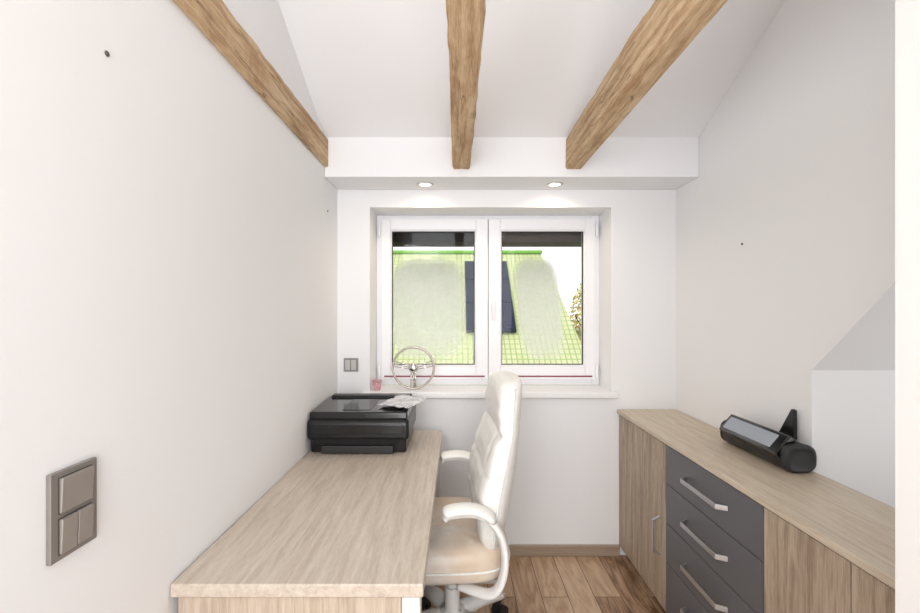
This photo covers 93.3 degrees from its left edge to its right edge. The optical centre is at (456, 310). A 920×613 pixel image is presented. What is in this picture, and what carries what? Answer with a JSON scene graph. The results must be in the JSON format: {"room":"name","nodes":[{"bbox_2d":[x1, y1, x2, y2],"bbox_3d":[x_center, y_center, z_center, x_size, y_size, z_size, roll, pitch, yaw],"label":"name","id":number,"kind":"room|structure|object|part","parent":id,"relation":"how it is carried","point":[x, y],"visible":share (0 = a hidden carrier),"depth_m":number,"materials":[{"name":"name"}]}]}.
{"room":"home office","nodes":[
{"label":"home office","id":0,"kind":"room"},
{"bbox_2d":[0,0,336,612],"bbox_3d":[-0.763,-0.300,0.325,0.154,3.400,4.850,0,0,0],"label":"wall","id":1,"kind":"structure","parent":0,"point":[168,241],"depth_m":0.96,"materials":[{"name":"paint"}]},
{"bbox_2d":[46,457,96,565],"bbox_3d":[-0.678,0.350,0.770,0.016,0.152,0.094,0,0,0],"label":"light switch","id":2,"kind":"object","parent":1,"relation":"attached to","point":[71,491],"visible":1,"depth_m":0.76,"materials":[{"name":"grey plastic"}]},
{"bbox_2d":[337,189,675,554],"bbox_3d":[0.805,0.100,2.625,3.290,2.600,0.270,0,0,0],"label":"wall","id":3,"kind":"structure","parent":0,"point":[565,489],"depth_m":2.49,"materials":[{"name":"paint"}]},
{"bbox_2d":[344,358,357,371],"bbox_3d":[-0.607,0.308,2.482,0.083,0.078,0.016,0,0,0],"label":"light switch","id":4,"kind":"object","parent":3,"relation":"attached to","point":[350,364],"visible":1,"depth_m":2.48,"materials":[{"name":"grey plastic"}]},
{"bbox_2d":[377,216,598,384],"bbox_3d":[0.193,-0.068,2.694,1.385,1.055,0.131,0,0,0],"label":"window","id":5,"kind":"structure","parent":3,"relation":"in","point":[422,291],"depth_m":2.69,"materials":[{"name":"white plastic"}]},
{"bbox_3d":[-0.147,-0.080,2.712,0.514,0.828,0.004,0,0,0],"label":"glass","id":6,"kind":"part","parent":5,"relation":"part of","materials":[{"name":"clear glass"}]},
{"bbox_2d":[393,233,473,246],"bbox_3d":[-0.254,-0.545,2.875,0.893,0.210,0.210,0,0,0],"label":"roller blind","id":7,"kind":"object","parent":5,"relation":"attached to","point":[399,239],"visible":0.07,"depth_m":2.77,"materials":[{"name":"black fabric"}]},
{"bbox_3d":[-0.140,-0.074,2.712,0.661,0.998,0.060,0,0,0],"label":"sash","id":8,"kind":"part","parent":5,"relation":"part of","materials":[{"name":"white plastic"}]},
{"bbox_3d":[0.222,-0.015,2.656,0.028,0.150,0.054,0,0,0],"label":"handle","id":9,"kind":"part","parent":5,"relation":"part of","materials":[{"name":"white plastic"}]},
{"bbox_3d":[0.530,-0.080,2.712,0.508,0.828,0.004,0,0,0],"label":"glass","id":10,"kind":"part","parent":5,"relation":"part of","materials":[{"name":"clear glass"}]},
{"bbox_2d":[502,233,580,246],"bbox_3d":[0.647,-0.545,2.875,0.906,0.210,0.210,0,0,0],"label":"roller blind","id":11,"kind":"object","parent":5,"relation":"attached to","point":[508,239],"visible":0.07,"depth_m":2.77,"materials":[{"name":"black fabric"}]},
{"bbox_3d":[0.525,-0.074,2.712,0.660,0.998,0.060,0,0,0],"label":"sash","id":12,"kind":"part","parent":5,"relation":"part of","materials":[{"name":"white plastic"}]},
{"bbox_2d":[362,385,618,397],"bbox_3d":[0.188,0.477,2.575,1.455,0.035,0.250,0,0,0],"label":"window sill","id":13,"kind":"structure","parent":3,"relation":"attached to","point":[428,391],"depth_m":2.48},
{"bbox_2d":[372,379,381,390],"bbox_3d":[-0.465,0.430,2.520,0.058,0.060,0.058,0,0,0],"label":"glass","id":14,"kind":"object","parent":13,"relation":"on","point":[376,383],"visible":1,"depth_m":2.50,"materials":[{"name":"pink glass"}]},
{"bbox_2d":[392,346,434,389],"bbox_3d":[-0.255,0.333,2.580,0.254,0.255,0.129,0,0,0],"label":"steering wheel","id":15,"kind":"object","parent":13,"relation":"on","point":[413,367],"visible":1,"depth_m":2.53,"materials":[{"name":"silver metal"}]},
{"bbox_2d":[325,137,698,189],"bbox_3d":[0.284,-0.907,2.370,1.941,0.425,0.240,0,0,0],"label":"soffit","id":16,"kind":"structure","parent":3,"relation":"attached to","point":[354,163],"depth_m":2.25,"materials":[{"name":"paint"}]},
{"bbox_2d":[416,182,433,186],"bbox_3d":[-0.175,-0.692,2.375,0.094,0.010,0.094,0,0,0],"label":"recessed light","id":17,"kind":"object","parent":16,"relation":"attached to","point":[420,184],"visible":1,"depth_m":2.37,"materials":[{"name":"silver metal"}]},
{"bbox_2d":[546,182,562,186],"bbox_3d":[0.535,-0.692,2.375,0.094,0.010,0.094,0,0,0],"label":"recessed light","id":18,"kind":"object","parent":16,"relation":"attached to","point":[550,184],"visible":1,"depth_m":2.37,"materials":[{"name":"silver metal"}]},
{"bbox_2d":[508,544,619,555],"bbox_3d":[0.122,1.369,2.482,1.616,0.062,0.016,0,0,0],"label":"baseboard","id":19,"kind":"structure","parent":3,"relation":"attached to","point":[515,549],"depth_m":2.47,"materials":[{"name":"brown wood"}]},
{"bbox_2d":[278,0,784,136],"bbox_3d":[0.805,-1.450,0.100,3.290,1.100,4.400,0,0,0],"label":"ceiling","id":20,"kind":"structure","parent":0,"point":[370,68],"depth_m":1.89,"materials":[{"name":"paint"}]},
{"bbox_2d":[173,0,327,166],"bbox_3d":[-0.676,-0.815,0.080,0.025,0.145,4.339,0,0,0],"label":"ceiling beam","id":21,"kind":"structure","parent":20,"relation":"attached to","point":[213,18],"depth_m":1.42,"materials":[{"name":"brown wood"}]},
{"bbox_2d":[446,0,485,168],"bbox_3d":[0.023,-0.813,0.080,0.104,0.162,4.339,0,0,0],"label":"ceiling beam","id":22,"kind":"structure","parent":20,"relation":"attached to","point":[465,18],"depth_m":1.32,"materials":[{"name":"brown wood"}]},
{"bbox_2d":[565,0,726,168],"bbox_3d":[0.605,-0.813,0.080,0.094,0.161,4.339,0,0,0],"label":"ceiling beam","id":23,"kind":"structure","parent":20,"relation":"attached to","point":[668,27],"depth_m":1.38,"materials":[{"name":"brown wood"}]},
{"bbox_2d":[422,555,665,612],"bbox_3d":[0.805,1.450,0.325,3.290,0.100,4.850,0,0,0],"label":"floor","id":24,"kind":"structure","parent":0,"point":[534,584],"depth_m":2.20,"materials":[{"name":"laminate"}]},
{"bbox_2d":[171,430,441,612],"bbox_3d":[-0.382,1.025,1.698,0.603,0.750,1.333,0,0,0],"label":"desk","id":25,"kind":"object","parent":24,"relation":"on","point":[339,532],"visible":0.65,"depth_m":1.22,"materials":[{"name":"brown wood"}]},
{"bbox_3d":[-0.403,1.042,1.055,0.536,0.716,0.022,0,0,0],"label":"panel","id":26,"kind":"part","parent":25,"relation":"part of","materials":[{"name":"brown wood"}]},
{"bbox_2d":[307,393,415,452],"bbox_3d":[-0.451,0.543,2.140,0.466,0.210,0.359,0,0,0],"label":"printer","id":27,"kind":"object","parent":25,"relation":"on","point":[344,422],"visible":0.96,"depth_m":1.97,"materials":[{"name":"black plastic"}]},
{"bbox_2d":[321,445,393,452],"bbox_3d":[-0.451,0.627,1.978,0.326,0.034,0.034,0,0,0],"label":"paper tray","id":28,"kind":"object","parent":27,"relation":"on","point":[324,448],"depth_m":1.96,"materials":[{"name":"black plastic"}]},
{"bbox_3d":[-0.451,0.473,2.147,0.450,0.046,0.337,0,0,0],"label":"scanner lid","id":29,"kind":"part","parent":27,"relation":"part of","materials":[{"name":"black plastic"}]},
{"bbox_3d":[-0.466,0.460,2.118,0.136,0.019,0.205,0,0,0],"label":"control panel","id":30,"kind":"part","parent":27,"relation":"part of","materials":[{"name":"black plastic"}]},
{"bbox_2d":[378,395,425,407],"bbox_3d":[-0.262,0.440,2.130,0.166,0.024,0.211,0,0,23],"label":"paper","id":31,"kind":"object","parent":27,"relation":"on","point":[400,401],"visible":1,"depth_m":2.12,"materials":[{"name":"white paper"}]},
{"bbox_3d":[-0.111,1.042,1.066,0.046,0.716,0.040,0,0,0],"label":"leg","id":32,"kind":"part","parent":25,"relation":"part of","materials":[{"name":"white metal"}]},
{"bbox_3d":[-0.111,1.042,2.331,0.046,0.716,0.040,0,0,0],"label":"leg","id":33,"kind":"part","parent":25,"relation":"part of","materials":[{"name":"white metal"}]},
{"bbox_2d":[422,371,521,612],"bbox_3d":[-0.036,0.829,1.764,0.636,1.141,0.654,0,0,-3],"label":"office chair","id":34,"kind":"object","parent":24,"relation":"on","point":[468,546],"visible":0.95,"depth_m":1.56,"materials":[{"name":"beige leather"}]},
{"bbox_3d":[0.037,0.843,2.017,0.230,0.330,0.134,0,0,-3],"label":"armrest","id":35,"kind":"part","parent":34,"relation":"part of","materials":[{"name":"white leather"}]},
{"bbox_3d":[-0.040,0.909,1.769,0.470,0.134,0.500,0,0,-3],"label":"seat","id":36,"kind":"part","parent":34,"relation":"part of","materials":[{"name":"beige leather"}]},
{"bbox_3d":[0.062,0.843,1.531,0.230,0.330,0.134,0,0,-3],"label":"armrest","id":37,"kind":"part","parent":34,"relation":"part of","materials":[{"name":"white plastic"}]},
{"bbox_3d":[0.157,0.579,1.779,0.200,0.642,0.500,0,0,-3],"label":"backrest","id":38,"kind":"part","parent":34,"relation":"part of","materials":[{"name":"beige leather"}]},
{"bbox_2d":[619,415,666,612],"bbox_3d":[1.072,0.992,2.208,0.358,0.816,0.555,0,0,0],"label":"base cabinet","id":39,"kind":"object","parent":24,"relation":"on","point":[642,456],"visible":0.41,"depth_m":2.16,"materials":[{"name":"brown wood"}]},
{"bbox_3d":[0.936,0.965,2.388,0.018,0.745,0.192,0,0,0],"label":"door","id":40,"kind":"part","parent":39,"relation":"part of","materials":[{"name":"brown wood"}]},
{"bbox_3d":[0.936,0.965,2.110,0.018,0.745,0.356,0,0,0],"label":"door","id":41,"kind":"part","parent":39,"relation":"part of","materials":[{"name":"brown wood"}]},
{"bbox_3d":[0.910,1.025,1.985,0.034,0.179,0.012,0,0,0],"label":"handle","id":42,"kind":"part","parent":39,"relation":"part of","materials":[{"name":"metal"}]},
{"bbox_2d":[666,445,763,612],"bbox_3d":[1.072,0.992,1.621,0.358,0.816,0.615,0,0,0],"label":"drawers","id":43,"kind":"object","parent":24,"relation":"on","point":[715,531],"visible":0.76,"depth_m":1.59,"materials":[{"name":"grey wood"}]},
{"bbox_3d":[0.910,1.200,1.620,0.034,0.017,0.269,0,0,0],"label":"handle","id":44,"kind":"part","parent":43,"relation":"part of","materials":[{"name":"metal"}]},
{"bbox_3d":[0.936,1.224,1.621,0.018,0.221,0.609,0,0,0],"label":"drawer","id":45,"kind":"part","parent":43,"relation":"part of","materials":[{"name":"paint"}]},
{"bbox_3d":[0.910,1.025,1.620,0.034,0.017,0.269,0,0,0],"label":"handle","id":46,"kind":"part","parent":43,"relation":"part of","materials":[{"name":"metal"}]},
{"bbox_3d":[0.910,0.851,1.620,0.034,0.017,0.269,0,0,0],"label":"handle","id":47,"kind":"part","parent":43,"relation":"part of","materials":[{"name":"metal"}]},
{"bbox_3d":[0.910,0.677,1.620,0.034,0.017,0.269,0,0,0],"label":"handle","id":48,"kind":"part","parent":43,"relation":"part of","materials":[{"name":"metal"}]},
{"bbox_3d":[0.936,1.024,1.621,0.018,0.170,0.609,0,0,0],"label":"drawer","id":49,"kind":"part","parent":43,"relation":"part of","materials":[{"name":"paint"}]},
{"bbox_3d":[0.936,0.676,1.621,0.018,0.169,0.609,0,0,0],"label":"drawer","id":50,"kind":"part","parent":43,"relation":"part of","materials":[{"name":"paint"}]},
{"bbox_2d":[764,507,894,612],"bbox_3d":[1.089,0.992,1.022,0.324,0.816,0.581,0,0,0],"label":"base cabinet","id":51,"kind":"object","parent":24,"relation":"on","point":[802,574],"visible":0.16,"depth_m":1.14,"materials":[{"name":"brown wood"}]},
{"bbox_2d":[617,409,894,589],"bbox_3d":[1.083,0.573,1.606,0.336,0.022,1.762,0,0,0],"label":"countertop","id":52,"kind":"structure","parent":51,"relation":"on","point":[857,526],"depth_m":1.34,"materials":[{"name":"brown wood"}]},
{"bbox_2d":[719,409,816,472],"bbox_3d":[1.178,0.461,1.680,0.129,0.201,0.378,0,0,0],"label":"speaker","id":53,"kind":"object","parent":52,"relation":"on","point":[780,448],"visible":1,"depth_m":1.59},
{"bbox_2d":[723,417,778,446],"bbox_3d":[1.141,0.469,1.695,0.040,0.046,0.274,0,0,0],"label":"screen","id":54,"kind":"object","parent":53,"relation":"attached to","point":[757,435],"depth_m":1.68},
{"bbox_3d":[1.236,0.416,1.625,0.014,0.111,0.079,0,0,0],"label":"handle","id":55,"kind":"part","parent":53,"relation":"part of","materials":[{"name":"black plastic"}]},
{"bbox_3d":[0.936,0.965,1.167,0.018,0.745,0.287,0,0,0],"label":"door","id":56,"kind":"part","parent":51,"relation":"part of","materials":[{"name":"brown wood"}]},
{"bbox_3d":[0.936,0.965,0.876,0.018,0.745,0.288,0,0,0],"label":"door","id":57,"kind":"part","parent":51,"relation":"part of","materials":[{"name":"brown wood"}]},
{"bbox_2d":[676,0,894,507],"bbox_3d":[1.853,-0.125,1.605,1.195,3.050,1.770,0,0,0],"label":"wall","id":58,"kind":"structure","parent":0,"point":[797,156],"depth_m":1.58,"materials":[{"name":"paint"}]},
{"bbox_2d":[895,0,919,612],"bbox_3d":[1.528,-0.200,0.640,1.603,3.200,0.160,0,0,0],"label":"wall partition","id":59,"kind":"structure","parent":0,"point":[907,12],"depth_m":0.70,"materials":[{"name":"paint"}]},
{"label":"outside","id":60,"kind":"structure","parent":0,"visible":0},
{"bbox_3d":[5.000,4.650,31.600,70.000,0.100,56.800,0,0,0],"label":"ground","id":61,"kind":"structure","parent":60,"visible":0},
{"bbox_2d":[393,250,580,363],"bbox_3d":[0.475,1.560,8.640,4.350,6.080,4.080,0,0,0],"label":"house","id":62,"kind":"structure","parent":61,"relation":"on","point":[518,346],"depth_m":8.57,"materials":[{"name":"green tile"}]},
{"bbox_3d":[0.670,-0.372,9.331,0.980,1.591,1.756,0,0,0],"label":"solar panel","id":63,"kind":"part","parent":62,"relation":"part of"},
{"bbox_2d":[568,283,580,341],"bbox_3d":[3.246,1.886,10.199,1.432,5.430,1.425,0,0,0],"label":"tree","id":64,"kind":"object","parent":61,"relation":"on","point":[576,321],"visible":0.05,"depth_m":10.26,"materials":[{"name":"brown plant"}]}
]}

